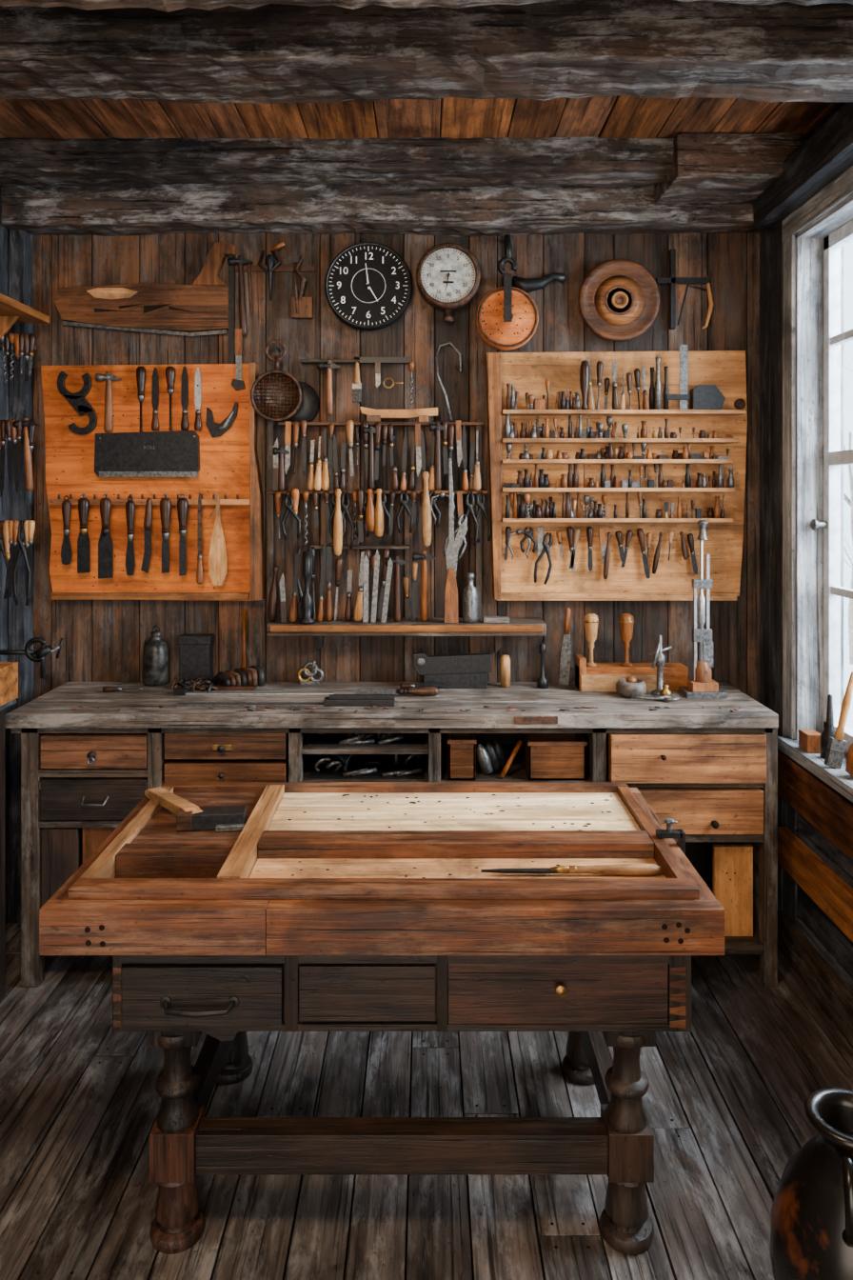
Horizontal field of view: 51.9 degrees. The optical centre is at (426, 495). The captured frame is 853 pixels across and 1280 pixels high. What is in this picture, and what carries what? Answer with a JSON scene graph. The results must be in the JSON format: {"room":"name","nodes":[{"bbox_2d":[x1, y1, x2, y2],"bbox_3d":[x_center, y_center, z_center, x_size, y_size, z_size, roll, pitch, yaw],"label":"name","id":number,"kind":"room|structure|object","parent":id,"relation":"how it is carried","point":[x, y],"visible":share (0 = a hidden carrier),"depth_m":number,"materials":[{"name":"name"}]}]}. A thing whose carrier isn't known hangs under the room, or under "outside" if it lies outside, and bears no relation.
{"room":"woodworking shop","nodes":[
{"label":"woodworking shop","id":0,"kind":"room"},
{"bbox_2d":[0,186,9,924],"bbox_3d":[-1.589,0.180,1.100,0.063,2.840,4.600,0,0,0],"label":"wall","id":1,"kind":"structure","parent":0,"point":[4,231],"depth_m":3.25,"materials":[{"name":"brown wood"}]},
{"bbox_2d":[0,520,36,605],"bbox_3d":[-1.480,0.241,3.150,0.170,0.304,0.100,0,0,0],"label":"tools","id":2,"kind":"object","parent":1,"relation":"attached to","point":[11,530],"visible":1,"depth_m":3.12,"materials":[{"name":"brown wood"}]},
{"bbox_2d":[0,333,36,384],"bbox_3d":[-1.478,-0.485,3.154,0.168,0.184,0.092,0,0,0],"label":"tool rack","id":3,"kind":"object","parent":1,"relation":"attached to","point":[19,343],"visible":1,"depth_m":3.12,"materials":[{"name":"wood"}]},
{"bbox_2d":[0,418,39,497],"bbox_3d":[-1.471,-0.134,3.153,0.182,0.281,0.094,0,0,0],"label":"tool rack","id":4,"kind":"object","parent":1,"relation":"attached to","point":[9,428],"visible":1,"depth_m":3.12,"materials":[{"name":"brown wood"}]},
{"bbox_2d":[0,293,49,339],"bbox_3d":[-1.478,-0.591,3.020,0.168,0.142,0.440,0,0,0],"label":"corner shelf","id":5,"kind":"object","parent":1,"relation":"attached to","point":[12,311],"visible":1,"depth_m":3.10,"materials":[{"name":"brown wood"}]},
{"bbox_2d":[0,637,63,678],"bbox_3d":[-1.423,0.574,3.100,0.279,0.145,0.036,0,0,0],"label":"clamp","id":6,"kind":"object","parent":1,"relation":"attached to","point":[43,651],"visible":1,"depth_m":3.09,"materials":[{"name":"metal"}]},
{"bbox_2d":[32,232,759,702],"bbox_3d":[-0.090,0.180,3.369,3.020,2.840,0.061,0,0,0],"label":"wall","id":7,"kind":"structure","parent":0,"point":[104,640],"depth_m":3.34,"materials":[{"name":"brown wood"}]},
{"bbox_2d":[54,240,237,336],"bbox_3d":[-1.062,-0.779,3.314,0.683,0.356,0.048,0,0,0],"label":"wooden board","id":8,"kind":"object","parent":7,"relation":"attached to","point":[201,308],"visible":1,"depth_m":3.30,"materials":[{"name":"brown wood"}]},
{"bbox_2d":[40,362,265,600],"bbox_3d":[-1.035,-0.049,3.300,0.841,0.894,0.076,0,0,0],"label":"board","id":9,"kind":"object","parent":7,"relation":"attached to","point":[230,467],"visible":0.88,"depth_m":3.31,"materials":[{"name":"orange wood"}]},
{"bbox_2d":[60,495,72,564],"bbox_3d":[-1.335,0.130,3.253,0.035,0.258,0.036,0,0,42],"label":"scraper","id":10,"kind":"object","parent":9,"relation":"hanging from","point":[66,549],"visible":1,"depth_m":3.25,"materials":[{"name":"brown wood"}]},
{"bbox_2d":[57,370,97,435],"bbox_3d":[-1.312,-0.347,3.293,0.148,0.240,0.031,0,0,0],"label":"wrench","id":11,"kind":"object","parent":9,"relation":"hanging from","point":[80,404],"visible":1,"depth_m":3.28,"materials":[{"name":"metal"}]},
{"bbox_2d":[77,494,89,573],"bbox_3d":[-1.272,0.142,3.251,0.038,0.294,0.039,0,0,41],"label":"chisel","id":12,"kind":"object","parent":9,"relation":"attached to","point":[83,541],"visible":1,"depth_m":3.25,"materials":[{"name":"black metal"}]},
{"bbox_2d":[98,494,113,579],"bbox_3d":[-1.191,0.152,3.250,0.041,0.314,0.041,0,0,-44],"label":"chisel","id":13,"kind":"object","parent":9,"relation":"attached to","point":[105,543],"visible":1,"depth_m":3.25,"materials":[{"name":"metal"}]},
{"bbox_2d":[95,371,121,432],"bbox_3d":[-1.194,-0.350,3.291,0.094,0.225,0.036,0,0,0],"label":"hammer","id":14,"kind":"object","parent":9,"relation":"attached to","point":[109,377],"visible":1,"depth_m":3.28,"materials":[{"name":"brown wood"}]},
{"bbox_2d":[125,495,135,576],"bbox_3d":[-1.102,0.150,3.254,0.032,0.298,0.037,0,0,-31],"label":"scraper","id":15,"kind":"object","parent":9,"relation":"hanging from","point":[130,505],"visible":1,"depth_m":3.25,"materials":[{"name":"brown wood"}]},
{"bbox_2d":[136,366,145,432],"bbox_3d":[-1.072,-0.360,3.288,0.035,0.245,0.034,0,0,44],"label":"screwdriver","id":16,"kind":"object","parent":9,"relation":"hanging from","point":[140,370],"visible":1,"depth_m":3.28,"materials":[{"name":"brown wood"}]},
{"bbox_2d":[140,498,151,573],"bbox_3d":[-1.039,0.149,3.257,0.040,0.280,0.036,0,0,0],"label":"carving knife","id":17,"kind":"object","parent":9,"relation":"hanging from","point":[148,513],"visible":1,"depth_m":3.25,"materials":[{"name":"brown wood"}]},
{"bbox_2d":[94,430,199,477],"bbox_3d":[-1.048,-0.155,3.288,0.392,0.175,0.043,0,0,0],"label":"plate","id":18,"kind":"object","parent":9,"relation":"attached to","point":[176,453],"visible":1,"depth_m":3.28,"materials":[{"name":"metal"}]},
{"bbox_2d":[151,367,159,430],"bbox_3d":[-1.017,-0.360,3.291,0.028,0.235,0.032,0,0,33],"label":"file","id":19,"kind":"object","parent":9,"relation":"attached to","point":[154,379],"visible":1,"depth_m":3.29,"materials":[{"name":"black metal"}]},
{"bbox_2d":[160,494,171,573],"bbox_3d":[-0.968,0.142,3.251,0.038,0.294,0.039,0,0,41],"label":"chisel","id":20,"kind":"object","parent":9,"relation":"attached to","point":[165,502],"visible":1,"depth_m":3.25,"materials":[{"name":"metal"}]},
{"bbox_2d":[177,494,188,576],"bbox_3d":[-0.906,0.147,3.251,0.038,0.304,0.039,0,0,-41],"label":"chisel","id":21,"kind":"object","parent":9,"relation":"attached to","point":[182,502],"visible":1,"depth_m":3.25,"materials":[{"name":"metal"}]},
{"bbox_2d":[180,366,188,430],"bbox_3d":[-0.906,-0.363,3.291,0.028,0.240,0.032,0,0,33],"label":"file","id":22,"kind":"object","parent":9,"relation":"attached to","point":[184,380],"visible":1,"depth_m":3.29,"materials":[{"name":"black metal"}]},
{"bbox_2d":[194,367,201,430],"bbox_3d":[-0.856,-0.360,3.291,0.028,0.235,0.032,0,0,33],"label":"knife","id":23,"kind":"object","parent":9,"relation":"attached to","point":[197,382],"visible":1,"depth_m":3.29,"materials":[{"name":"silver metal"}]},
{"bbox_2d":[196,492,203,583],"bbox_3d":[-0.841,0.159,3.257,0.028,0.340,0.036,0,0,0],"label":"file","id":24,"kind":"object","parent":9,"relation":"hanging from","point":[199,572],"visible":1,"depth_m":3.25,"materials":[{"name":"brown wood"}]},
{"bbox_2d":[208,492,227,585],"bbox_3d":[-0.774,0.162,3.259,0.066,0.345,0.032,0,0,0],"label":"wooden paddle","id":25,"kind":"object","parent":9,"relation":"hanging from","point":[217,557],"visible":1,"depth_m":3.24,"materials":[{"name":"brown wood"}]},
{"bbox_2d":[205,402,238,437],"bbox_3d":[-0.766,-0.282,3.288,0.119,0.131,0.037,0,0,10],"label":"hook","id":26,"kind":"object","parent":9,"relation":"hanging from","point":[216,430],"visible":1,"depth_m":3.28,"materials":[{"name":"metal"}]},
{"bbox_2d":[230,328,245,390],"bbox_3d":[-0.708,-0.510,3.314,0.054,0.231,0.049,0,0,0],"label":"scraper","id":27,"kind":"object","parent":7,"relation":"hanging from","point":[238,384],"visible":1,"depth_m":3.29,"materials":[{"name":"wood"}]},
{"bbox_2d":[228,255,315,363],"bbox_3d":[-0.588,-0.662,3.318,0.325,0.494,0.046,0,0,0],"label":"rack","id":28,"kind":"object","parent":7,"relation":"attached to","point":[231,269],"visible":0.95,"depth_m":3.31,"materials":[{"name":"brown wood"}]},
{"bbox_2d":[227,255,252,337],"bbox_3d":[-0.705,-0.752,3.317,0.091,0.306,0.044,0,0,0],"label":"hammer","id":29,"kind":"object","parent":28,"relation":"hanging from","point":[240,260],"visible":1,"depth_m":3.30,"materials":[{"name":"brown wood"}]},
{"bbox_2d":[258,241,284,299],"bbox_3d":[-0.588,-0.847,3.316,0.109,0.217,0.047,0,0,0],"label":"drill","id":30,"kind":"object","parent":28,"relation":"hanging from","point":[270,260],"visible":1,"depth_m":3.31,"materials":[{"name":"metal"}]},
{"bbox_2d":[250,340,303,421],"bbox_3d":[-0.558,-0.427,3.292,0.192,0.307,0.095,0,0,0],"label":"sieve","id":31,"kind":"object","parent":7,"relation":"hanging from","point":[276,395],"visible":1,"depth_m":3.27,"materials":[{"name":"brown metal"}]},
{"bbox_2d":[291,255,313,319],"bbox_3d":[-0.473,-0.787,3.309,0.079,0.232,0.059,0,0,0],"label":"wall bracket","id":32,"kind":"object","parent":7,"relation":"attached to","point":[305,303],"visible":1,"depth_m":3.31,"materials":[{"name":"brown wood"}]},
{"bbox_2d":[324,241,412,331],"bbox_3d":[-0.218,-0.787,3.309,0.329,0.329,0.059,0,0,0],"label":"wall clock","id":33,"kind":"object","parent":7,"relation":"attached to","point":[369,285],"visible":1,"depth_m":3.29,"materials":[{"name":"black metal"}]},
{"bbox_2d":[266,617,546,653],"bbox_3d":[-0.072,0.532,3.252,1.013,0.134,0.175,0,0,0],"label":"wall shelf","id":34,"kind":"object","parent":7,"relation":"attached to","point":[434,626],"visible":0.95,"depth_m":3.17,"materials":[{"name":"brown wood"}]},
{"bbox_2d":[299,551,315,623],"bbox_3d":[-0.435,0.334,3.185,0.060,0.262,0.059,0,0,0],"label":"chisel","id":35,"kind":"object","parent":34,"relation":"on","point":[307,600],"visible":1,"depth_m":3.17,"materials":[{"name":"metal"}]},
{"bbox_2d":[267,543,437,622],"bbox_3d":[-0.273,0.322,3.228,0.622,0.288,0.066,0,0,-1],"label":"tool","id":36,"kind":"object","parent":34,"relation":"on","point":[366,555],"visible":0.92,"depth_m":3.22,"materials":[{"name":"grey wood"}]},
{"bbox_2d":[266,357,487,619],"bbox_3d":[-0.185,-0.028,3.304,0.825,0.984,0.068,0,0,0],"label":"rack","id":37,"kind":"object","parent":34,"relation":"on","point":[478,424],"visible":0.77,"depth_m":3.28,"materials":[{"name":"brown wood"}]},
{"bbox_2d":[284,381,319,421],"bbox_3d":[-0.492,-0.347,3.330,0.170,0.170,0.016,0,0,0],"label":"disc","id":38,"kind":"object","parent":37,"relation":"hanging from","point":[309,410],"visible":0.28,"depth_m":3.32,"materials":[{"name":"metal"}]},
{"bbox_2d":[317,357,414,415],"bbox_3d":[-0.227,-0.409,3.283,0.364,0.218,0.030,0,0,0],"label":"hanging tools","id":39,"kind":"object","parent":37,"relation":"in","point":[356,385],"visible":1,"depth_m":3.28,"materials":[{"name":"brown wood"}]},
{"bbox_2d":[272,420,481,490],"bbox_3d":[-0.183,-0.148,3.258,0.774,0.262,0.042,0,0,0],"label":"tools","id":40,"kind":"object","parent":37,"relation":"hanging from","point":[321,480],"visible":1,"depth_m":3.25,"materials":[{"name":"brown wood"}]},
{"bbox_2d":[275,471,491,560],"bbox_3d":[-0.162,0.077,3.249,0.806,0.331,0.055,0,0,0],"label":"tool","id":41,"kind":"object","parent":37,"relation":"hanging from","point":[374,516],"visible":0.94,"depth_m":3.25,"materials":[{"name":"brown wood"}]},
{"bbox_2d":[360,406,438,421],"bbox_3d":[-0.103,-0.302,3.285,0.292,0.058,0.030,0,0,0],"label":"wooden spokeshave","id":42,"kind":"object","parent":37,"relation":"in","point":[372,415],"visible":0.97,"depth_m":3.27,"materials":[{"name":"beige wood"}]},
{"bbox_2d":[435,341,461,420],"bbox_3d":[0.083,-0.430,3.321,0.101,0.301,0.036,0,0,0],"label":"hook","id":43,"kind":"object","parent":37,"relation":"in","point":[449,343],"visible":1,"depth_m":3.31,"materials":[{"name":"metal"}]},
{"bbox_2d":[444,458,467,623],"bbox_3d":[0.107,0.165,3.186,0.086,0.600,0.020,0,0,0],"label":"tongs","id":44,"kind":"object","parent":34,"relation":"on","point":[453,546],"visible":1,"depth_m":3.19,"materials":[{"name":"metal"}]},
{"bbox_2d":[462,572,478,622],"bbox_3d":[0.160,0.374,3.200,0.056,0.182,0.056,0,0,0],"label":"bottle","id":45,"kind":"object","parent":34,"relation":"on","point":[470,593],"visible":1,"depth_m":3.18,"materials":[{"name":"metal"}]},
{"bbox_2d":[416,242,480,322],"bbox_3d":[0.081,-0.795,3.291,0.241,0.286,0.097,0,0,0],"label":"pressure gauge","id":46,"kind":"object","parent":7,"relation":"attached to","point":[448,274],"visible":1,"depth_m":3.26,"materials":[{"name":"metal"}]},
{"bbox_2d":[476,234,565,350],"bbox_3d":[0.357,-0.760,3.283,0.340,0.428,0.114,0,0,0],"label":"pulley","id":47,"kind":"object","parent":7,"relation":"hanging from","point":[507,317],"visible":1,"depth_m":3.25,"materials":[{"name":"orange wood"}]},
{"bbox_2d":[485,350,747,600],"bbox_3d":[0.717,-0.075,3.279,0.987,0.941,0.118,0,0,0],"label":"board","id":48,"kind":"object","parent":7,"relation":"attached to","point":[512,579],"visible":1,"depth_m":3.31,"materials":[{"name":"wood"}]},
{"bbox_2d":[505,379,580,409],"bbox_3d":[0.436,-0.369,3.256,0.280,0.120,0.060,0,0,0],"label":"tools","id":49,"kind":"object","parent":48,"relation":"on","point":[510,402],"visible":0.96,"depth_m":3.25,"materials":[{"name":"brown wood"}]},
{"bbox_2d":[504,414,628,438],"bbox_3d":[0.517,-0.255,3.257,0.458,0.102,0.063,0,0,0],"label":"tools","id":50,"kind":"object","parent":48,"relation":"on","point":[542,431],"visible":0.93,"depth_m":3.24,"materials":[{"name":"metal"}]},
{"bbox_2d":[505,491,646,518],"bbox_3d":[0.552,0.028,3.255,0.520,0.124,0.061,0,0,0],"label":"tools","id":51,"kind":"object","parent":48,"relation":"on","point":[534,510],"visible":0.96,"depth_m":3.24,"materials":[{"name":"metal"}]},
{"bbox_2d":[504,526,698,584],"bbox_3d":[0.654,0.226,3.290,0.726,0.218,0.036,0,0,0],"label":"hanging tools","id":52,"kind":"object","parent":48,"relation":"hanging from","point":[543,547],"visible":1,"depth_m":3.28,"materials":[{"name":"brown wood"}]},
{"bbox_2d":[505,441,729,459],"bbox_3d":[0.713,-0.164,3.257,0.836,0.074,0.064,0,0,0],"label":"tools","id":53,"kind":"object","parent":48,"relation":"on","point":[607,452],"visible":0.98,"depth_m":3.25,"materials":[{"name":"metal"}]},
{"bbox_2d":[666,344,689,409],"bbox_3d":[0.930,-0.434,3.240,0.084,0.244,0.012,0,0,0],"label":"square","id":54,"kind":"object","parent":48,"relation":"on","point":[683,396],"visible":1,"depth_m":3.24,"materials":[{"name":"metal"}]},
{"bbox_2d":[636,418,732,438],"bbox_3d":[0.960,-0.245,3.254,0.362,0.076,0.053,0,0,0],"label":"tools","id":55,"kind":"object","parent":48,"relation":"attached to","point":[644,431],"depth_m":3.24,"materials":[{"name":"wood"}]},
{"bbox_2d":[655,494,724,518],"bbox_3d":[0.978,0.042,3.262,0.253,0.091,0.062,0,0,0],"label":"tools","id":56,"kind":"object","parent":48,"relation":"attached to","point":[717,513],"depth_m":3.25,"materials":[{"name":"wood"}]},
{"bbox_2d":[690,384,745,409],"bbox_3d":[1.094,-0.363,3.268,0.222,0.092,0.058,0,0,-9],"label":"tool","id":57,"kind":"object","parent":48,"relation":"on","point":[702,396],"visible":0.94,"depth_m":3.24,"materials":[{"name":"metal"}]},
{"bbox_2d":[578,259,660,341],"bbox_3d":[0.725,-0.732,3.308,0.310,0.310,0.063,0,0,0],"label":"wooden plate","id":58,"kind":"object","parent":7,"relation":"attached to","point":[619,300],"visible":1,"depth_m":3.29,"materials":[{"name":"brown wood"}]},
{"bbox_2d":[657,248,710,329],"bbox_3d":[0.973,-0.781,3.325,0.199,0.300,0.029,0,0,0],"label":"iron bracket","id":59,"kind":"object","parent":7,"relation":"attached to","point":[672,280],"visible":0.98,"depth_m":3.31,"materials":[{"name":"metal"}]},
{"bbox_2d":[0,95,841,139],"bbox_3d":[-0.025,-1.230,1.100,3.250,0.060,4.600,0,0,0],"label":"ceiling","id":60,"kind":"structure","parent":0,"point":[619,116],"depth_m":2.80,"materials":[{"name":"brown wood"}]},
{"bbox_2d":[0,136,675,188],"bbox_3d":[-0.145,-1.155,3.030,2.830,0.133,0.183,0,0,0],"label":"ceiling beam","id":61,"kind":"structure","parent":60,"relation":"attached to","point":[504,162],"depth_m":2.95,"materials":[{"name":"wood"}]},
{"bbox_2d":[0,181,764,237],"bbox_3d":[-0.145,-1.102,3.273,2.830,0.238,0.169,0,0,0],"label":"ceiling beam","id":62,"kind":"structure","parent":60,"relation":"attached to","point":[238,207],"depth_m":3.20,"materials":[{"name":"wood"}]},
{"bbox_2d":[0,0,852,103],"bbox_3d":[-0.145,-1.105,2.110,2.830,0.234,0.242,0,0,0],"label":"ceiling beam","id":63,"kind":"structure","parent":60,"relation":"attached to","point":[783,51],"depth_m":2.01,"materials":[{"name":"wood"}]},
{"bbox_2d":[0,0,852,12],"bbox_3d":[-0.145,-1.085,1.610,2.830,0.273,0.242,0,0,0],"label":"ceiling beam","id":64,"kind":"structure","parent":60,"relation":"attached to","point":[168,6],"depth_m":1.71,"materials":[{"name":"wood"}]},
{"bbox_2d":[654,132,809,204],"bbox_3d":[1.050,-1.130,3.045,0.440,0.152,0.304,0,0,0],"label":"ceiling beam","id":65,"kind":"structure","parent":60,"relation":"attached to","point":[718,168],"depth_m":2.90,"materials":[{"name":"wood"}]},
{"bbox_2d":[753,101,852,227],"bbox_3d":[1.228,-1.035,0.985,0.107,0.141,4.370,0,0,0],"label":"beam","id":66,"kind":"structure","parent":60,"relation":"attached to","point":[828,153],"depth_m":2.72,"materials":[{"name":"brown wood"}]},
{"bbox_2d":[0,922,852,1279],"bbox_3d":[-0.125,1.629,1.110,3.250,0.063,4.620,0,0,0],"label":"floor","id":67,"kind":"structure","parent":0,"point":[724,1101],"depth_m":2.17,"materials":[{"name":"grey wood"}]},
{"bbox_2d":[0,661,18,1001],"bbox_3d":[-1.427,1.065,2.525,0.255,1.070,0.590,0,0,0],"label":"base cabinet","id":68,"kind":"object","parent":67,"relation":"on","point":[9,670],"visible":1,"depth_m":2.77,"materials":[{"name":"black wood"}]},
{"bbox_2d":[7,229,34,923],"bbox_3d":[-1.530,0.300,3.307,0.070,2.600,0.084,0,0,0],"label":"post","id":69,"kind":"object","parent":67,"relation":"on","point":[20,504],"visible":0.52,"depth_m":3.27,"materials":[{"name":"brown wood"}]},
{"bbox_2d":[39,781,724,1254],"bbox_3d":[-0.091,1.213,2.171,1.407,0.774,0.752,0,0,0],"label":"table","id":70,"kind":"object","parent":67,"relation":"on","point":[334,906],"visible":0.98,"depth_m":1.86,"materials":[{"name":"brown wood"}]},
{"bbox_2d":[144,786,246,832],"bbox_3d":[-0.639,0.824,2.303,0.432,0.044,0.156,0,0,35],"label":"brush","id":71,"kind":"object","parent":70,"relation":"on","point":[190,816],"visible":0.93,"depth_m":2.22,"materials":[{"name":"brown wood"}]},
{"bbox_2d":[480,863,661,875],"bbox_3d":[0.330,0.855,2.000,0.410,0.026,0.025,0,0,0],"label":"chisel","id":72,"kind":"object","parent":70,"relation":"on","point":[616,869],"visible":1,"depth_m":1.99,"materials":[{"name":"brown wood"}]},
{"bbox_2d":[656,818,685,855],"bbox_3d":[0.593,0.849,2.130,0.066,0.122,0.024,0,0,0],"label":"clamp","id":73,"kind":"object","parent":70,"relation":"on","point":[669,832],"visible":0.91,"depth_m":2.12,"materials":[{"name":"metal"}]},
{"bbox_2d":[5,681,779,986],"bbox_3d":[-0.110,1.136,3.067,2.504,0.926,0.518,0,0,0],"label":"workbench","id":74,"kind":"object","parent":67,"relation":"on","point":[710,770],"depth_m":2.85,"materials":[{"name":"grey wood"}]},
{"bbox_2d":[142,624,169,685],"bbox_3d":[-1.016,0.598,3.290,0.096,0.220,0.094,0,0,0],"label":"oil bottle","id":75,"kind":"object","parent":74,"relation":"on","point":[155,652],"visible":1,"depth_m":3.25,"materials":[{"name":"grey metal"}]},
{"bbox_2d":[170,676,218,691],"bbox_3d":[-0.837,0.691,3.203,0.199,0.035,0.141,0,0,0],"label":"pile","id":76,"kind":"object","parent":74,"relation":"on","point":[192,685],"visible":0.84,"depth_m":3.19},
{"bbox_2d":[178,633,214,684],"bbox_3d":[-0.867,0.617,3.300,0.121,0.181,0.064,0,0,0],"label":"tin box","id":77,"kind":"object","parent":74,"relation":"on","point":[195,650],"visible":0.82,"depth_m":3.27,"materials":[{"name":"metal"}]},
{"bbox_2d":[211,665,264,690],"bbox_3d":[-0.691,0.667,3.205,0.205,0.082,0.073,0,0,0],"label":"roll","id":78,"kind":"object","parent":74,"relation":"on","point":[248,678],"visible":0.99,"depth_m":3.18,"materials":[{"name":"leather"}]},
{"bbox_2d":[173,687,334,695],"bbox_3d":[-0.612,0.697,3.114,0.563,0.020,0.045,0,0,0],"label":"ruler","id":79,"kind":"object","parent":74,"relation":"on","point":[178,690],"visible":0.96,"depth_m":3.10,"materials":[{"name":"metal"}]},
{"bbox_2d":[297,660,323,684],"bbox_3d":[-0.436,0.661,3.280,0.104,0.093,0.049,0,0,0],"label":"clamp","id":80,"kind":"object","parent":74,"relation":"on","point":[314,669],"visible":1,"depth_m":3.28,"materials":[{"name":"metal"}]},
{"bbox_2d":[308,733,423,779],"bbox_3d":[-0.200,0.845,2.986,0.381,0.181,0.227,0,0,0],"label":"tools","id":81,"kind":"object","parent":74,"relation":"on","point":[337,766],"visible":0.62,"depth_m":2.93,"materials":[{"name":"metal"}]},
{"bbox_2d":[354,686,439,696],"bbox_3d":[-0.106,0.691,3.087,0.300,0.032,0.030,0,0,0],"label":"chisel","id":82,"kind":"object","parent":74,"relation":"on","point":[429,690],"visible":1,"depth_m":3.08,"materials":[{"name":"brown wood"}]},
{"bbox_2d":[71,705,741,712],"bbox_3d":[-0.063,0.704,2.889,2.209,0.006,0.077,0,0,0],"label":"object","id":83,"kind":"object","parent":74,"relation":"on","point":[80,707],"visible":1,"depth_m":2.88,"materials":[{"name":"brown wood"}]},
{"bbox_2d":[413,651,491,688],"bbox_3d":[0.094,0.642,3.215,0.285,0.130,0.041,0,0,0],"label":"cleaver","id":84,"kind":"object","parent":74,"relation":"on","point":[468,670],"visible":0.94,"depth_m":3.20,"materials":[{"name":"metal"}]},
{"bbox_2d":[446,733,477,779],"bbox_3d":[0.116,0.868,2.958,0.096,0.132,0.183,0,0,0],"label":"wooden box","id":85,"kind":"object","parent":74,"relation":"on","point":[461,748],"visible":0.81,"depth_m":2.87,"materials":[{"name":"brown wood"}]},
{"bbox_2d":[477,739,522,778],"bbox_3d":[0.236,0.875,2.926,0.153,0.117,0.089,0,0,-30],"label":"tools","id":86,"kind":"object","parent":74,"relation":"on","point":[492,757],"visible":1,"depth_m":2.91,"materials":[{"name":"metal"}]},
{"bbox_2d":[500,655,510,687],"bbox_3d":[0.292,0.649,3.240,0.036,0.117,0.035,0,0,0],"label":"peg","id":87,"kind":"object","parent":74,"relation":"on","point":[505,659],"visible":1,"depth_m":3.23,"materials":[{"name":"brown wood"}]},
{"bbox_2d":[522,733,587,779],"bbox_3d":[0.429,0.871,2.958,0.195,0.126,0.183,0,0,0],"label":"wooden box","id":88,"kind":"object","parent":74,"relation":"on","point":[546,756],"visible":0.84,"depth_m":2.87,"materials":[{"name":"brown wood"}]},
{"bbox_2d":[559,607,571,684],"bbox_3d":[0.516,0.563,3.270,0.045,0.291,0.024,0,0,0],"label":"chisel","id":89,"kind":"object","parent":74,"relation":"on","point":[565,666],"visible":1,"depth_m":3.27,"materials":[{"name":"metal"}]},
{"bbox_2d":[575,613,687,691],"bbox_3d":[0.750,0.570,3.208,0.393,0.275,0.115,0,0,0],"label":"stand","id":90,"kind":"object","parent":74,"relation":"on","point":[590,676],"visible":0.94,"depth_m":3.17,"materials":[{"name":"brown wood"}]},
{"bbox_2d":[616,675,646,698],"bbox_3d":[0.721,0.672,3.087,0.104,0.070,0.104,0,0,0],"label":"crock","id":91,"kind":"object","parent":74,"relation":"on","point":[630,686],"visible":0.93,"depth_m":3.05,"materials":[{"name":"grey ceramic"}]},
{"bbox_2d":[648,634,672,696],"bbox_3d":[0.823,0.600,3.098,0.075,0.215,0.059,0,0,-40],"label":"press","id":92,"kind":"object","parent":74,"relation":"on","point":[659,660],"visible":0.88,"depth_m":3.09,"materials":[{"name":"metal"}]},
{"bbox_2d":[679,520,727,698],"bbox_3d":[0.977,0.397,3.100,0.140,0.620,0.100,0,0,0],"label":"stand","id":93,"kind":"object","parent":74,"relation":"on","point":[702,685],"visible":1,"depth_m":3.09,"materials":[{"name":"metal"}]},
{"bbox_2d":[713,844,753,936],"bbox_3d":[1.021,1.316,2.920,0.127,0.297,0.021,0,0,0],"label":"board","id":94,"kind":"object","parent":74,"relation":"on","point":[732,864],"visible":0.94,"depth_m":2.91,"materials":[{"name":"beige wood"}]},
{"bbox_2d":[769,1086,852,1279],"bbox_3d":[0.775,1.364,1.600,0.276,0.470,0.276,0,0,0],"label":"jug","id":95,"kind":"object","parent":67,"relation":"on","point":[811,1228],"visible":1,"depth_m":1.56,"materials":[{"name":"brown ceramic"}]},
{"bbox_2d":[760,101,852,991],"bbox_3d":[1.333,0.180,1.100,0.133,2.840,4.597,0,0,0],"label":"wall","id":96,"kind":"structure","parent":0,"point":[831,943],"depth_m":3.17,"materials":[{"name":"brown wood"}]},
{"bbox_2d":[778,165,852,802],"bbox_3d":[1.325,-0.055,2.382,0.210,1.870,1.425,0,0,0],"label":"window","id":97,"kind":"structure","parent":96,"relation":"in","point":[815,234],"depth_m":3.00,"materials":[{"name":"white wood"}]},
{"bbox_2d":[778,750,852,859],"bbox_3d":[1.262,0.977,2.040,0.066,0.164,2.080,0,0,0],"label":"wall plank","id":98,"kind":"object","parent":96,"relation":"attached to","point":[826,809],"depth_m":2.76,"materials":[{"name":"brown wood"}]},
{"bbox_2d":[778,904,852,1045],"bbox_3d":[1.265,1.540,2.150,0.059,0.128,2.300,0,0,0],"label":"wall plank","id":99,"kind":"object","parent":96,"relation":"attached to","point":[822,979],"depth_m":2.79,"materials":[{"name":"brown wood"}]},
{"bbox_2d":[778,826,852,941],"bbox_3d":[1.265,1.235,2.050,0.060,0.139,2.100,0,0,0],"label":"wall plank","id":100,"kind":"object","parent":96,"relation":"attached to","point":[833,895],"depth_m":2.79,"materials":[{"name":"brown wood"}]},
{"bbox_2d":[799,729,820,753],"bbox_3d":[1.265,0.810,2.885,0.050,0.060,0.070,0,0,0],"label":"wood block","id":101,"kind":"object","parent":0,"point":[810,740],"depth_m":2.85,"materials":[{"name":"wood"}]},
{"bbox_2d":[820,694,836,759],"bbox_3d":[1.290,0.737,2.800,0.056,0.205,0.055,0,0,0],"label":"chisel","id":102,"kind":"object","parent":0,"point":[830,730],"depth_m":2.79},
{"bbox_2d":[823,671,852,768],"bbox_3d":[1.275,0.691,2.700,0.092,0.298,0.028,0,0,0],"label":"mallet","id":103,"kind":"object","parent":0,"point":[836,746],"depth_m":2.69,"materials":[{"name":"wood"}]},
{"label":"outside","id":104,"kind":"structure","parent":0,"visible":0},
{"bbox_2d":[843,343,852,664],"bbox_3d":[5.785,-0.655,10.912,5.885,6.532,6.356,0,0,-14],"label":"bare tree","id":105,"kind":"object","parent":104,"point":[848,500],"visible":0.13,"depth_m":13.24,"materials":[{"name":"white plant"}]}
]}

